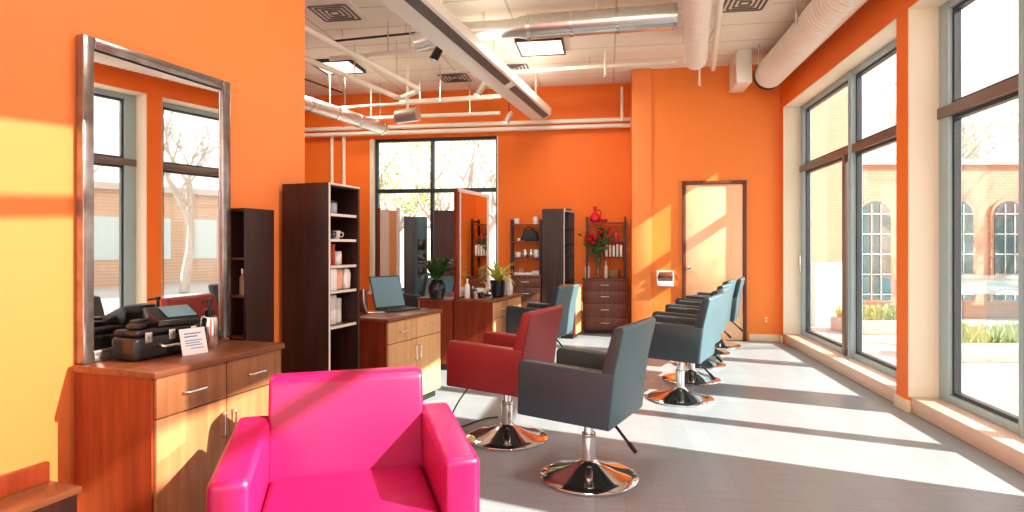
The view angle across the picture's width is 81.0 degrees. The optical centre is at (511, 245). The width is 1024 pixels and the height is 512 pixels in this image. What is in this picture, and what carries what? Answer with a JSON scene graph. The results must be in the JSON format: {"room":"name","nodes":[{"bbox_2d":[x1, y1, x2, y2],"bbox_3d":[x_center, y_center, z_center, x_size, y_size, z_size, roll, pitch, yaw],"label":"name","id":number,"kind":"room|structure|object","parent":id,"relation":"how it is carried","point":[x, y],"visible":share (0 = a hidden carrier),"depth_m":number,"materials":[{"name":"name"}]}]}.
{"room":"salon","nodes":[
{"label":"salon","id":0,"kind":"room"},
{"bbox_2d":[0,0,304,484],"bbox_3d":[-3.081,-0.640,0.006,0.140,4.080,9.235,0,0,19],"label":"wall","id":1,"kind":"structure","parent":0,"point":[257,47],"depth_m":2.75,"materials":[{"name":"orange paint"}]},
{"bbox_2d":[76,34,229,363],"bbox_3d":[-1.865,-0.217,3.206,0.050,1.535,0.890,0,0,19],"label":"wall mirror","id":2,"kind":"object","parent":1,"relation":"attached to","point":[153,134],"visible":0.92,"depth_m":3.10,"materials":[{"name":"grey metal"}]},
{"bbox_2d":[305,83,629,329],"bbox_3d":[-1.727,-0.640,10.575,7.470,4.080,0.251,0,0,9],"label":"wall","id":3,"kind":"structure","parent":0,"point":[578,170],"depth_m":10.11,"materials":[{"name":"orange paint"}]},
{"bbox_2d":[330,136,333,182],"bbox_3d":[-3.189,-0.280,10.630,0.060,3.360,0.060,0,0,0],"label":"ceiling pipe","id":4,"kind":"object","parent":3,"relation":"attached to","point":[331,138],"visible":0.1,"depth_m":10.61,"materials":[{"name":"metal"}]},
{"bbox_2d":[342,136,345,184],"bbox_3d":[-2.966,-0.280,10.595,0.060,3.360,0.060,0,0,0],"label":"ceiling pipe","id":5,"kind":"object","parent":3,"relation":"attached to","point":[343,137],"visible":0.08,"depth_m":10.57,"materials":[{"name":"metal"}]},
{"bbox_2d":[368,136,497,293],"bbox_3d":[-1.359,-0.520,10.455,2.290,2.720,0.370,0,0,9],"label":"trim","id":6,"kind":"structure","parent":3,"relation":"attached to","point":[372,141],"depth_m":10.55,"materials":[{"name":"beige paint"}]},
{"bbox_2d":[375,136,496,291],"bbox_3d":[-1.330,-0.545,10.476,2.200,2.670,0.100,0,0,9],"label":"window","id":7,"kind":"structure","parent":3,"relation":"in","point":[432,190],"depth_m":10.44,"materials":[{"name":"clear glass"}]},
{"bbox_2d":[305,123,630,137],"bbox_3d":[-1.218,-1.958,10.278,6.370,0.072,0.176,0,0,9],"label":"ceiling pipe","id":8,"kind":"object","parent":3,"relation":"attached to","point":[615,125],"visible":0.89,"depth_m":10.10,"materials":[{"name":"metal"}]},
{"bbox_2d":[305,117,630,131],"bbox_3d":[-1.218,-2.056,10.278,6.370,0.072,0.176,0,0,9],"label":"ceiling pipe","id":9,"kind":"object","parent":3,"relation":"attached to","point":[616,119],"visible":0.89,"depth_m":10.08,"materials":[{"name":"metal"}]},
{"bbox_2d":[305,0,811,95],"bbox_3d":[-1.638,-2.730,3.143,9.980,0.100,14.900,0,0,9],"label":"ceiling","id":10,"kind":"structure","parent":0,"point":[742,30],"depth_m":8.02,"materials":[{"name":"tile"}]},
{"bbox_2d":[305,0,369,23],"bbox_3d":[-2.027,-2.670,6.872,0.600,0.020,0.600,0,0,9],"label":"ceiling vent","id":11,"kind":"object","parent":10,"relation":"in","point":[339,11],"visible":0.99,"depth_m":6.83,"materials":[{"name":"white metal"}]},
{"bbox_2d":[310,59,365,74],"bbox_3d":[-2.576,-2.655,8.884,0.620,0.050,0.620,0,0,9],"label":"ceiling light","id":12,"kind":"object","parent":10,"relation":"attached to","point":[347,66],"visible":0.59,"depth_m":8.82,"materials":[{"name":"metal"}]},
{"bbox_2d":[320,62,361,73],"bbox_3d":[-2.576,-2.645,8.884,0.570,0.010,0.570,0,0,9],"label":"diffuser","id":13,"kind":"object","parent":12,"relation":"attached to","point":[347,67],"depth_m":8.87,"materials":[{"name":"beige"}]},
{"bbox_2d":[305,65,387,134],"bbox_3d":[-2.569,-2.264,8.950,0.222,0.831,2.261,0,0,22],"label":"duct","id":14,"kind":"object","parent":10,"relation":"hanging from","point":[314,106],"visible":0.89,"depth_m":8.91,"materials":[{"name":"metal"}]},
{"bbox_2d":[305,25,419,99],"bbox_3d":[-1.968,-2.422,7.461,0.708,0.516,2.982,0,0,19],"label":"ceiling pipe","id":15,"kind":"object","parent":10,"relation":"hanging from","point":[308,30],"visible":0.89,"depth_m":7.48,"materials":[{"name":"metal"}]},
{"bbox_2d":[334,23,414,41],"bbox_3d":[-1.715,-2.608,7.332,1.148,0.144,0.028,0,0,15],"label":"rail","id":16,"kind":"object","parent":10,"relation":"hanging from","point":[406,33],"visible":0.76,"depth_m":7.32,"materials":[{"name":"metal"}]},
{"bbox_2d":[329,21,435,60],"bbox_3d":[-1.501,-2.475,7.157,1.541,0.410,0.060,0,0,17],"label":"ceiling pipe","id":17,"kind":"object","parent":10,"relation":"hanging from","point":[388,52],"visible":0.74,"depth_m":7.15,"materials":[{"name":"metal"}]},
{"bbox_2d":[394,62,420,123],"bbox_3d":[-1.525,-2.236,8.750,0.352,0.888,0.200,0,0,17],"label":"spotlight","id":18,"kind":"object","parent":10,"relation":"hanging from","point":[413,114],"visible":0.93,"depth_m":8.70,"materials":[{"name":"metal"}]},
{"bbox_2d":[339,64,499,108],"bbox_3d":[-1.432,-2.379,8.916,2.559,0.602,0.060,0,0,10],"label":"ceiling pipe","id":19,"kind":"object","parent":10,"relation":"hanging from","point":[492,97],"visible":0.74,"depth_m":8.87,"materials":[{"name":"metal"}]},
{"bbox_2d":[411,32,434,51],"bbox_3d":[-0.934,-2.362,6.300,0.237,0.635,0.180,0,0,0],"label":"duct","id":20,"kind":"object","parent":10,"relation":"hanging from","point":[421,42],"visible":0.54,"depth_m":6.23,"materials":[{"name":"metal"}]},
{"bbox_2d":[368,111,499,119],"bbox_3d":[-1.475,-2.375,9.697,2.611,0.610,0.060,0,0,10],"label":"ceiling pipe","id":21,"kind":"object","parent":10,"relation":"hanging from","point":[490,112],"visible":0.73,"depth_m":9.59,"materials":[{"name":"metal"}]},
{"bbox_2d":[429,46,442,61],"bbox_3d":[-0.830,-2.354,6.600,0.166,0.652,0.104,0,0,0],"label":"spotlight","id":22,"kind":"object","parent":10,"relation":"hanging from","point":[435,55],"visible":0.48,"depth_m":6.56,"materials":[{"name":"metal"}]},
{"bbox_2d":[399,94,502,101],"bbox_3d":[-0.834,-2.435,9.036,1.836,0.490,0.060,0,0,14],"label":"ceiling pipe","id":23,"kind":"object","parent":10,"relation":"hanging from","point":[491,95],"visible":0.49,"depth_m":9.04,"materials":[{"name":"metal"}]},
{"bbox_2d":[431,71,477,83],"bbox_3d":[-0.904,-2.670,9.515,0.600,0.020,0.600,0,0,9],"label":"ceiling vent","id":24,"kind":"object","parent":10,"relation":"in","point":[454,76],"visible":0.99,"depth_m":9.47,"materials":[{"name":"white metal"}]},
{"bbox_2d":[378,0,550,119],"bbox_3d":[-0.301,-2.363,7.146,0.320,0.634,5.369,0,0,17],"label":"duct","id":25,"kind":"object","parent":10,"relation":"in","point":[432,19],"visible":0.9,"depth_m":6.37,"materials":[{"name":"white metal"}]},
{"bbox_2d":[504,61,535,73],"bbox_3d":[0.030,-2.670,9.034,0.600,0.020,0.600,0,0,9],"label":"ceiling vent","id":26,"kind":"object","parent":10,"relation":"in","point":[520,65],"visible":0.39,"depth_m":8.87,"materials":[{"name":"white metal"}]},
{"bbox_2d":[514,37,565,56],"bbox_3d":[0.387,-2.655,8.000,0.620,0.050,0.620,0,0,9],"label":"ceiling light","id":27,"kind":"object","parent":10,"relation":"attached to","point":[548,46],"visible":0.91,"depth_m":7.98,"materials":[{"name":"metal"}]},
{"bbox_2d":[462,2,677,39],"bbox_3d":[0.539,-2.505,6.700,2.519,0.351,0.282,0,0,11],"label":"duct","id":28,"kind":"object","parent":10,"relation":"hanging from","point":[657,17],"visible":0.94,"depth_m":6.56,"materials":[{"name":"metal"}]},
{"bbox_2d":[512,56,675,73],"bbox_3d":[1.073,-2.591,8.489,2.408,0.178,0.056,0,0,13],"label":"ceiling pipe","id":29,"kind":"object","parent":10,"relation":"hanging from","point":[659,62],"visible":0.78,"depth_m":8.45,"materials":[{"name":"metal"}]},
{"bbox_2d":[682,0,712,69],"bbox_3d":[1.918,-2.468,6.225,0.305,0.424,3.077,0,0,17],"label":"spiral duct","id":30,"kind":"object","parent":10,"relation":"hanging from","point":[696,14],"visible":1,"depth_m":6.39,"materials":[{"name":"metal"}]},
{"bbox_2d":[710,0,723,70],"bbox_3d":[2.425,-2.572,7.111,0.070,0.215,2.850,0,0,17],"label":"ceiling pipe","id":31,"kind":"object","parent":10,"relation":"hanging from","point":[719,5],"visible":1,"depth_m":6.94,"materials":[{"name":"metal"}]},
{"bbox_2d":[728,49,751,92],"bbox_3d":[3.196,-2.449,8.425,0.210,0.458,0.550,0,0,9],"label":"box","id":32,"kind":"object","parent":10,"relation":"hanging from","point":[740,64],"visible":1,"depth_m":8.16,"materials":[{"name":"metal"}]},
{"bbox_2d":[712,0,773,14],"bbox_3d":[2.559,-2.670,6.590,0.600,0.020,0.600,0,0,9],"label":"ceiling vent","id":33,"kind":"object","parent":10,"relation":"in","point":[729,6],"visible":0.94,"depth_m":6.68,"materials":[{"name":"white metal"}]},
{"bbox_2d":[753,0,867,89],"bbox_3d":[2.987,-2.420,4.932,0.422,0.520,6.886,0,0,9],"label":"spiral duct","id":34,"kind":"object","parent":10,"relation":"hanging from","point":[820,19],"visible":1,"depth_m":6.46,"materials":[{"name":"metal"}]},
{"bbox_2d":[630,64,779,340],"bbox_3d":[2.948,-0.640,9.411,2.130,4.080,0.900,0,0,9],"label":"wall","id":35,"kind":"structure","parent":0,"point":[709,132],"depth_m":8.95,"materials":[{"name":"orange paint"}]},
{"bbox_2d":[620,87,623,120],"bbox_3d":[1.760,-2.272,9.600,0.052,0.544,0.052,0,0,0],"label":"ceiling pipe","id":36,"kind":"object","parent":35,"relation":"attached to","point":[621,88],"visible":1,"depth_m":9.58,"materials":[{"name":"metal"}]},
{"bbox_2d":[632,68,650,322],"bbox_3d":[1.962,-0.640,9.087,0.285,4.080,0.050,0,0,9],"label":"pillar","id":37,"kind":"structure","parent":35,"relation":"attached to","point":[641,78],"depth_m":9.06,"materials":[{"name":"orange paint"}]},
{"bbox_2d":[656,270,676,285],"bbox_3d":[2.319,0.485,8.979,0.302,0.230,0.150,0,0,9],"label":"dispenser","id":38,"kind":"object","parent":35,"relation":"attached to","point":[663,278],"visible":1,"depth_m":8.94,"materials":[{"name":"white plastic"}]},
{"bbox_2d":[682,180,746,340],"bbox_3d":[3.002,0.215,8.904,0.917,2.370,0.085,0,0,9],"label":"door","id":39,"kind":"structure","parent":35,"relation":"in","point":[714,216],"depth_m":8.91,"materials":[{"name":"brown wood"}]},
{"bbox_2d":[749,334,778,341],"bbox_3d":[3.715,1.350,8.824,0.429,0.100,0.018,0,0,9],"label":"baseboard","id":40,"kind":"structure","parent":35,"relation":"attached to","point":[752,337],"depth_m":8.82,"materials":[{"name":"paint"}]},
{"bbox_2d":[423,330,1023,511],"bbox_3d":[-1.638,1.450,3.143,9.980,0.100,14.900,0,0,9],"label":"floor","id":41,"kind":"structure","parent":0,"point":[783,430],"depth_m":4.03,"materials":[{"name":"concrete"}]},
{"bbox_2d":[0,461,81,511],"bbox_3d":[-1.940,1.123,1.766,0.200,0.555,1.200,0,0,19],"label":"table","id":42,"kind":"object","parent":41,"relation":"on","point":[30,488],"visible":1,"depth_m":2.24,"materials":[{"name":"brown wood"}]},
{"bbox_2d":[71,339,284,511],"bbox_3d":[-1.650,0.975,3.082,0.524,0.850,0.843,0,0,18],"label":"base cabinet","id":43,"kind":"object","parent":41,"relation":"on","point":[151,434],"visible":0.87,"depth_m":2.74,"materials":[{"name":"brown wood"}]},
{"bbox_2d":[71,339,284,378],"bbox_3d":[-1.659,0.565,3.085,0.504,0.030,0.843,0,0,18],"label":"countertop","id":44,"kind":"structure","parent":43,"relation":"on","point":[227,350],"depth_m":2.86,"materials":[{"name":"brown wood"}]},
{"bbox_2d":[112,322,200,360],"bbox_3d":[-1.761,0.475,3.022,0.197,0.151,0.400,0,0,19],"label":"equipment case","id":45,"kind":"object","parent":44,"relation":"on","point":[151,342],"visible":0.75,"depth_m":2.88,"materials":[{"name":"leather"}]},
{"bbox_2d":[126,319,151,329],"bbox_3d":[-1.802,0.377,2.899,0.070,0.045,0.110,0,0,-1],"label":"barcode scanner","id":46,"kind":"object","parent":45,"relation":"on","point":[136,324],"visible":1,"depth_m":2.86,"materials":[{"name":"black plastic"}]},
{"bbox_2d":[143,304,200,326],"bbox_3d":[-1.744,0.354,3.080,0.150,0.090,0.220,0,0,31],"label":"card terminal","id":47,"kind":"object","parent":45,"relation":"on","point":[162,316],"visible":0.96,"depth_m":3.04,"materials":[{"name":"black plastic"}]},
{"bbox_2d":[179,327,207,355],"bbox_3d":[-1.629,0.485,3.063,0.057,0.130,0.130,0,0,33],"label":"sign card","id":48,"kind":"object","parent":44,"relation":"on","point":[193,341],"visible":1,"depth_m":3.06,"materials":[{"name":"white"}]},
{"bbox_2d":[200,298,218,347],"bbox_3d":[-1.644,0.417,3.262,0.090,0.266,0.090,0,0,-35],"label":"pump bottle","id":49,"kind":"object","parent":44,"relation":"on","point":[209,321],"visible":0.95,"depth_m":3.23,"materials":[{"name":"metal"}]},
{"bbox_2d":[229,208,273,341],"bbox_3d":[-1.629,0.585,3.762,0.130,1.630,0.240,0,0,19],"label":"bookcase","id":50,"kind":"object","parent":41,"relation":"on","point":[251,230],"visible":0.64,"depth_m":3.72,"materials":[{"name":"brown wood"}]},
{"bbox_2d":[282,182,359,372],"bbox_3d":[-1.323,0.490,4.181,0.375,1.820,0.360,0,0,19],"label":"bookcase","id":51,"kind":"object","parent":41,"relation":"on","point":[312,343],"visible":0.75,"depth_m":4.04,"materials":[{"name":"brown wood"}]},
{"bbox_2d":[331,294,336,323],"bbox_3d":[-1.276,0.440,4.171,0.110,0.200,0.110,0,0,0],"label":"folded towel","id":52,"kind":"object","parent":51,"relation":"on","point":[333,296],"visible":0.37,"depth_m":4.15,"materials":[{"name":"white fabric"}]},
{"bbox_2d":[331,269,336,290],"bbox_3d":[-1.300,0.228,4.073,0.200,0.148,0.090,0,0,19],"label":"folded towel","id":53,"kind":"object","parent":51,"relation":"on","point":[333,271],"visible":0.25,"depth_m":4.05,"materials":[{"name":"fabric"}]},
{"bbox_2d":[337,269,342,289],"bbox_3d":[-1.277,0.229,4.169,0.200,0.146,0.080,0,0,19],"label":"folded towel","id":54,"kind":"object","parent":51,"relation":"on","point":[339,271],"visible":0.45,"depth_m":4.13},
{"bbox_2d":[331,268,350,288],"bbox_3d":[-1.247,0.229,4.256,0.200,0.146,0.080,0,0,19],"label":"folded towel","id":55,"kind":"object","parent":51,"relation":"on","point":[346,272],"visible":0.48,"depth_m":4.21,"materials":[{"name":"white fabric"}]},
{"bbox_2d":[206,366,479,511],"bbox_3d":[-0.694,1.000,2.562,0.970,0.800,0.807,0,0,-16],"label":"armchair","id":56,"kind":"object","parent":41,"relation":"on","point":[351,440],"visible":1,"depth_m":2.69,"materials":[{"name":"pink leather"}]},
{"bbox_2d":[262,465,438,511],"bbox_3d":[-0.666,1.103,2.465,0.676,0.155,0.605,0,0,-16],"label":"seat cushion","id":57,"kind":"object","parent":56,"relation":"on","point":[355,488],"depth_m":2.52,"materials":[{"name":"pink leather"}]},
{"bbox_2d":[377,207,399,275],"bbox_3d":[-1.880,0.410,9.134,0.400,1.980,0.040,0,0,25],"label":"folding screen","id":58,"kind":"object","parent":41,"relation":"on","point":[388,221],"visible":0.59,"depth_m":9.12,"materials":[{"name":"brown wood"}]},
{"bbox_2d":[380,209,389,275],"bbox_3d":[-1.939,0.270,9.161,0.170,1.660,0.020,0,0,25],"label":"mirror glass","id":59,"kind":"object","parent":58,"relation":"attached to","point":[384,213],"depth_m":9.15,"materials":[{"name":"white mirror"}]},
{"bbox_2d":[360,308,442,400],"bbox_3d":[-1.041,0.995,5.325,0.516,0.810,0.860,0,0,24],"label":"base cabinet","id":60,"kind":"object","parent":41,"relation":"on","point":[411,337],"visible":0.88,"depth_m":5.09,"materials":[{"name":"brown wood"}]},
{"bbox_2d":[360,308,442,322],"bbox_3d":[-1.050,0.605,5.329,0.497,0.030,0.860,0,0,24],"label":"countertop","id":61,"kind":"structure","parent":60,"relation":"on","point":[387,317],"depth_m":5.17,"materials":[{"name":"brown wood"}]},
{"bbox_2d":[360,289,367,312],"bbox_3d":[-1.331,0.490,5.344,0.020,0.200,0.100,0,0,40],"label":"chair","id":62,"kind":"object","parent":61,"relation":"on","point":[366,290],"visible":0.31,"depth_m":5.35,"materials":[{"name":"brown wood"}]},
{"bbox_2d":[369,275,419,311],"bbox_3d":[-1.090,0.437,5.569,0.339,0.306,0.340,0,0,44],"label":"laptop","id":63,"kind":"object","parent":61,"relation":"on","point":[387,292],"visible":0.99,"depth_m":5.62,"materials":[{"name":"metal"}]},
{"bbox_2d":[404,216,426,294],"bbox_3d":[-1.526,0.470,9.481,0.360,1.860,0.300,0,0,-11],"label":"mirror","id":64,"kind":"object","parent":41,"relation":"on","point":[415,228],"visible":0.63,"depth_m":9.33,"materials":[{"name":"grey mirror"}]},
{"bbox_2d":[403,276,453,307],"bbox_3d":[-1.269,0.919,8.720,0.671,0.962,0.600,0,0,35],"label":"salon chair","id":65,"kind":"object","parent":41,"relation":"on","point":[411,300],"visible":0.08,"depth_m":8.47,"materials":[{"name":"leather"}]},
{"bbox_2d":[417,292,453,369],"bbox_3d":[-0.729,0.995,7.243,0.466,0.810,0.970,0,0,19],"label":"base cabinet","id":66,"kind":"object","parent":41,"relation":"on","point":[447,303],"visible":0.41,"depth_m":6.76,"materials":[{"name":"brown wood"}]},
{"bbox_2d":[417,292,453,300],"bbox_3d":[-0.720,0.605,7.240,0.447,0.030,0.970,0,0,19],"label":"countertop","id":67,"kind":"structure","parent":66,"relation":"on","point":[449,296],"depth_m":6.84,"materials":[{"name":"brown wood"}]},
{"bbox_2d":[434,210,453,291],"bbox_3d":[-0.996,0.425,9.440,0.420,1.950,0.360,0,0,0],"label":"bookcase","id":68,"kind":"object","parent":41,"relation":"on","point":[443,219],"visible":0.28,"depth_m":9.26,"materials":[{"name":"brown wood"}]},
{"bbox_2d":[454,188,488,339],"bbox_3d":[-0.472,0.375,7.165,0.070,2.050,0.930,0,0,19],"label":"mirror","id":69,"kind":"object","parent":41,"relation":"on","point":[471,208],"visible":0.68,"depth_m":7.02,"materials":[{"name":"brown mirror"}]},
{"bbox_2d":[459,192,487,297],"bbox_3d":[-0.450,-0.015,7.162,0.004,1.190,0.860,0,0,19],"label":"mirror glass","id":70,"kind":"object","parent":69,"relation":"attached to","point":[474,208],"depth_m":7.13,"materials":[{"name":"mirror"}]},
{"bbox_2d":[457,293,521,343],"bbox_3d":[-0.232,0.995,7.071,0.466,0.810,0.970,0,0,19],"label":"base cabinet","id":71,"kind":"object","parent":41,"relation":"on","point":[476,316],"visible":0.52,"depth_m":6.65,"materials":[{"name":"brown wood"}]},
{"bbox_2d":[457,293,521,302],"bbox_3d":[-0.241,0.605,7.074,0.447,0.030,0.970,0,0,19],"label":"countertop","id":72,"kind":"structure","parent":71,"relation":"on","point":[491,299],"depth_m":6.74,"materials":[{"name":"brown wood"}]},
{"bbox_2d":[417,255,456,298],"bbox_3d":[-0.834,0.341,6.715,0.508,0.498,0.470,0,0,0],"label":"potted plant","id":73,"kind":"object","parent":72,"relation":"on","point":[437,269],"visible":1,"depth_m":6.62,"materials":[{"name":"green plant"}]},
{"bbox_2d":[478,261,517,296],"bbox_3d":[-0.176,0.381,7.023,0.584,0.419,0.560,0,0,0],"label":"potted plant","id":74,"kind":"object","parent":72,"relation":"on","point":[497,285],"visible":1,"depth_m":6.95,"materials":[{"name":"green plant"}]},
{"bbox_2d":[447,305,562,450],"bbox_3d":[-0.036,0.919,4.375,0.671,0.962,0.600,0,0,27],"label":"salon chair","id":75,"kind":"object","parent":41,"relation":"on","point":[491,366],"visible":0.81,"depth_m":4.18,"materials":[{"name":"red leather"}]},
{"bbox_2d":[509,274,541,306],"bbox_3d":[0.239,0.940,9.907,0.541,0.920,0.392,0,0,9],"label":"dresser","id":76,"kind":"object","parent":41,"relation":"on","point":[530,286],"visible":0.33,"depth_m":9.74,"materials":[{"name":"brown wood"}]},
{"bbox_2d":[510,219,541,274],"bbox_3d":[0.242,0.021,9.983,0.509,0.919,0.240,0,0,9],"label":"ladder shelf","id":77,"kind":"object","parent":76,"relation":"on","point":[512,224],"visible":0.87,"depth_m":9.90,"materials":[{"name":"brown wood"}]},
{"bbox_2d":[520,226,538,240],"bbox_3d":[0.284,-0.203,9.966,0.307,0.243,0.160,0,0,9],"label":"handbag","id":78,"kind":"object","parent":77,"relation":"on","point":[528,235],"visible":0.98,"depth_m":9.89,"materials":[{"name":"black leather"}]},
{"bbox_2d":[506,284,578,362],"bbox_3d":[0.361,0.919,6.850,0.671,0.962,0.600,0,0,28],"label":"salon chair","id":79,"kind":"object","parent":41,"relation":"on","point":[566,296],"visible":0.35,"depth_m":6.71,"materials":[{"name":"leather"}]},
{"bbox_2d":[542,209,573,303],"bbox_3d":[0.762,0.400,9.848,0.500,2.000,0.404,0,0,9],"label":"tall cabinet","id":80,"kind":"object","parent":41,"relation":"on","point":[557,224],"visible":0.66,"depth_m":9.67,"materials":[{"name":"brown wood"}]},
{"bbox_2d":[560,284,582,338],"bbox_3d":[0.909,1.000,9.208,0.296,0.800,0.380,0,0,19],"label":"base cabinet","id":81,"kind":"object","parent":41,"relation":"on","point":[577,316],"visible":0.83,"depth_m":9.10,"materials":[{"name":"brown wood"}]},
{"bbox_2d":[517,317,655,496],"bbox_3d":[0.468,0.919,3.636,0.671,0.962,0.600,0,0,30],"label":"salon chair","id":82,"kind":"object","parent":41,"relation":"on","point":[589,389],"visible":1,"depth_m":3.45,"materials":[{"name":"leather"}]},
{"bbox_2d":[582,277,627,333],"bbox_3d":[1.503,0.960,9.706,0.724,0.880,0.392,0,0,9],"label":"dresser","id":83,"kind":"object","parent":41,"relation":"on","point":[604,299],"visible":0.99,"depth_m":9.55,"materials":[{"name":"brown wood"}]},
{"bbox_2d":[578,227,615,272],"bbox_3d":[1.369,0.109,9.584,0.606,0.823,0.332,0,0,0],"label":"flower vase","id":84,"kind":"object","parent":83,"relation":"on","point":[597,239],"visible":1,"depth_m":9.58,"materials":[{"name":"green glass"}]},
{"bbox_2d":[586,217,625,277],"bbox_3d":[1.530,0.024,9.778,0.641,0.991,0.240,0,0,9],"label":"ladder shelf","id":85,"kind":"object","parent":83,"relation":"on","point":[587,222],"visible":0.86,"depth_m":9.65,"materials":[{"name":"brown wood"}]},
{"bbox_2d":[647,293,723,406],"bbox_3d":[1.541,0.919,5.489,0.671,0.962,0.600,0,0,30],"label":"salon chair","id":86,"kind":"object","parent":41,"relation":"on","point":[682,340],"visible":0.9,"depth_m":5.27,"materials":[{"name":"leather"}]},
{"bbox_2d":[652,287,728,385],"bbox_3d":[1.876,0.919,6.279,0.671,0.962,0.600,0,0,30],"label":"salon chair","id":87,"kind":"object","parent":41,"relation":"on","point":[693,377],"visible":0.46,"depth_m":6.19,"materials":[{"name":"leather"}]},
{"bbox_2d":[665,283,732,369],"bbox_3d":[2.211,0.919,7.069,0.671,0.962,0.600,0,0,30],"label":"salon chair","id":88,"kind":"object","parent":41,"relation":"on","point":[709,364],"visible":0.2,"depth_m":6.96,"materials":[{"name":"leather"}]},
{"bbox_2d":[675,279,735,356],"bbox_3d":[2.546,0.919,7.859,0.671,0.962,0.600,0,0,30],"label":"salon chair","id":89,"kind":"object","parent":41,"relation":"on","point":[719,352],"visible":0.23,"depth_m":7.77,"materials":[{"name":"leather"}]},
{"bbox_2d":[694,277,744,348],"bbox_3d":[2.901,0.919,8.420,0.671,0.962,0.600,0,0,25],"label":"salon chair","id":90,"kind":"object","parent":41,"relation":"on","point":[736,298],"visible":0.38,"depth_m":8.16,"materials":[{"name":"leather"}]},
{"bbox_2d":[780,0,923,400],"bbox_3d":[3.100,-0.640,2.441,0.360,4.080,15.000,0,0,9],"label":"wall","id":91,"kind":"structure","parent":0,"point":[873,16],"depth_m":5.25,"materials":[{"name":"orange paint"}]},
{"bbox_2d":[783,19,895,334],"bbox_3d":[3.815,-0.365,6.924,0.356,3.270,3.440,0,0,9],"label":"trim","id":92,"kind":"structure","parent":91,"relation":"attached to","point":[791,111],"depth_m":8.62,"materials":[{"name":"beige paint"}]},
{"bbox_2d":[785,334,895,401],"bbox_3d":[3.823,1.335,6.923,0.340,0.130,3.424,0,0,9],"label":"trim","id":93,"kind":"structure","parent":91,"relation":"attached to","point":[883,384],"depth_m":6.49,"materials":[{"name":"stone"}]},
{"bbox_2d":[779,335,910,412],"bbox_3d":[3.383,1.350,5.364,0.040,0.100,6.922,0,0,9],"label":"baseboard","id":94,"kind":"structure","parent":91,"relation":"attached to","point":[901,403],"depth_m":5.13,"materials":[{"name":"paint"}]},
{"bbox_2d":[799,39,895,377],"bbox_3d":[3.902,-0.361,6.910,0.130,3.262,3.424,0,0,9],"label":"window","id":95,"kind":"structure","parent":91,"relation":"in","point":[851,155],"depth_m":6.80,"materials":[{"name":"metal"}]},
{"bbox_2d":[908,0,948,397],"bbox_3d":[3.350,-0.365,4.001,0.356,3.270,2.080,0,0,9],"label":"trim","id":96,"kind":"structure","parent":91,"relation":"attached to","point":[923,16],"depth_m":5.03,"materials":[{"name":"beige paint"}]},
{"bbox_2d":[911,397,1023,473],"bbox_3d":[3.358,1.335,3.999,0.340,0.130,2.064,0,0,9],"label":"trim","id":97,"kind":"structure","parent":91,"relation":"attached to","point":[1006,446],"depth_m":4.25,"materials":[{"name":"stone"}]},
{"bbox_2d":[937,0,1023,438],"bbox_3d":[3.437,-0.361,3.987,0.130,3.262,2.064,0,0,9],"label":"window","id":98,"kind":"structure","parent":91,"relation":"in","point":[953,107],"depth_m":4.84,"materials":[{"name":"metal"}]},
{"label":"outside","id":99,"kind":"structure","parent":0,"visible":0},
{"bbox_2d":[401,284,1017,415],"bbox_3d":[0.000,1.635,25.000,120.000,0.230,110.000,0,0,0],"label":"ground","id":100,"kind":"structure","parent":99,"point":[994,384],"depth_m":7.27,"materials":[{"name":"concrete"}]},
{"bbox_2d":[380,141,495,246],"bbox_3d":[-2.402,-1.476,15.615,3.462,6.011,4.485,0,0,38],"label":"tree","id":101,"kind":"object","parent":100,"relation":"on","point":[415,145],"visible":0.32,"depth_m":15.31,"materials":[{"name":"green plant"}]},
{"bbox_2d":[381,194,495,283],"bbox_3d":[-3.480,-0.280,25.900,10.400,3.600,4.200,0,0,0],"label":"house","id":102,"kind":"structure","parent":100,"relation":"on","point":[492,242],"depth_m":24.00,"materials":[{"name":"stone"}]},
{"bbox_2d":[415,140,495,288],"bbox_3d":[-0.601,-1.837,14.296,3.463,6.849,3.762,0,0,-25],"label":"tree","id":103,"kind":"object","parent":100,"relation":"on","point":[478,152],"visible":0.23,"depth_m":14.04,"materials":[{"name":"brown plant"}]},
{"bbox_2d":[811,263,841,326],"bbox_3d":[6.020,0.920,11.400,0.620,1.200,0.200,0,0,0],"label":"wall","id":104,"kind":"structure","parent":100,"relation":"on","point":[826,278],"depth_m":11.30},
{"bbox_2d":[830,305,841,331],"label":"planter","id":105,"kind":"object","parent":100,"relation":"on","point":[835,321],"depth_m":10.76,"materials":[{"name":"concrete"}]},
{"bbox_2d":[863,303,895,334],"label":"planter","id":106,"kind":"object","parent":100,"relation":"on","point":[880,320],"depth_m":10.29,"materials":[{"name":"concrete"}]},
{"bbox_2d":[811,86,1017,317],"bbox_3d":[9.933,-1.193,14.350,8.190,5.426,4.500,0,0,0],"label":"brick building","id":107,"kind":"structure","parent":100,"relation":"on","point":[989,186],"depth_m":12.53,"materials":[{"name":"brick"}]},
{"bbox_2d":[864,106,1017,158],"bbox_3d":[13.232,-1.397,19.235,4.920,5.895,3.129,0,0,0],"label":"tree","id":108,"kind":"object","parent":100,"relation":"on","point":[975,147],"visible":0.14,"depth_m":18.80,"materials":[{"name":"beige plant"}]},
{"bbox_2d":[871,62,1017,158],"bbox_3d":[15.883,-2.673,22.528,7.033,8.406,3.993,0,0,-13],"label":"tree","id":109,"kind":"object","parent":100,"relation":"on","point":[887,62],"visible":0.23,"depth_m":22.41,"materials":[{"name":"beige plant"}]},
{"bbox_2d":[962,319,1017,362],"bbox_3d":[6.904,1.261,8.154,2.608,0.518,0.760,0,0,0],"label":"planter","id":110,"kind":"object","parent":100,"relation":"on","point":[997,344],"visible":0.61,"depth_m":7.85,"materials":[{"name":"concrete"}]},
{"bbox_2d":[962,116,1017,158],"bbox_3d":[30.220,-2.868,36.800,8.000,8.777,6.400,0,0,0],"label":"sky","id":111,"kind":"structure","parent":100,"relation":"on","point":[1008,149],"depth_m":34.00,"materials":[{"name":"brick"}]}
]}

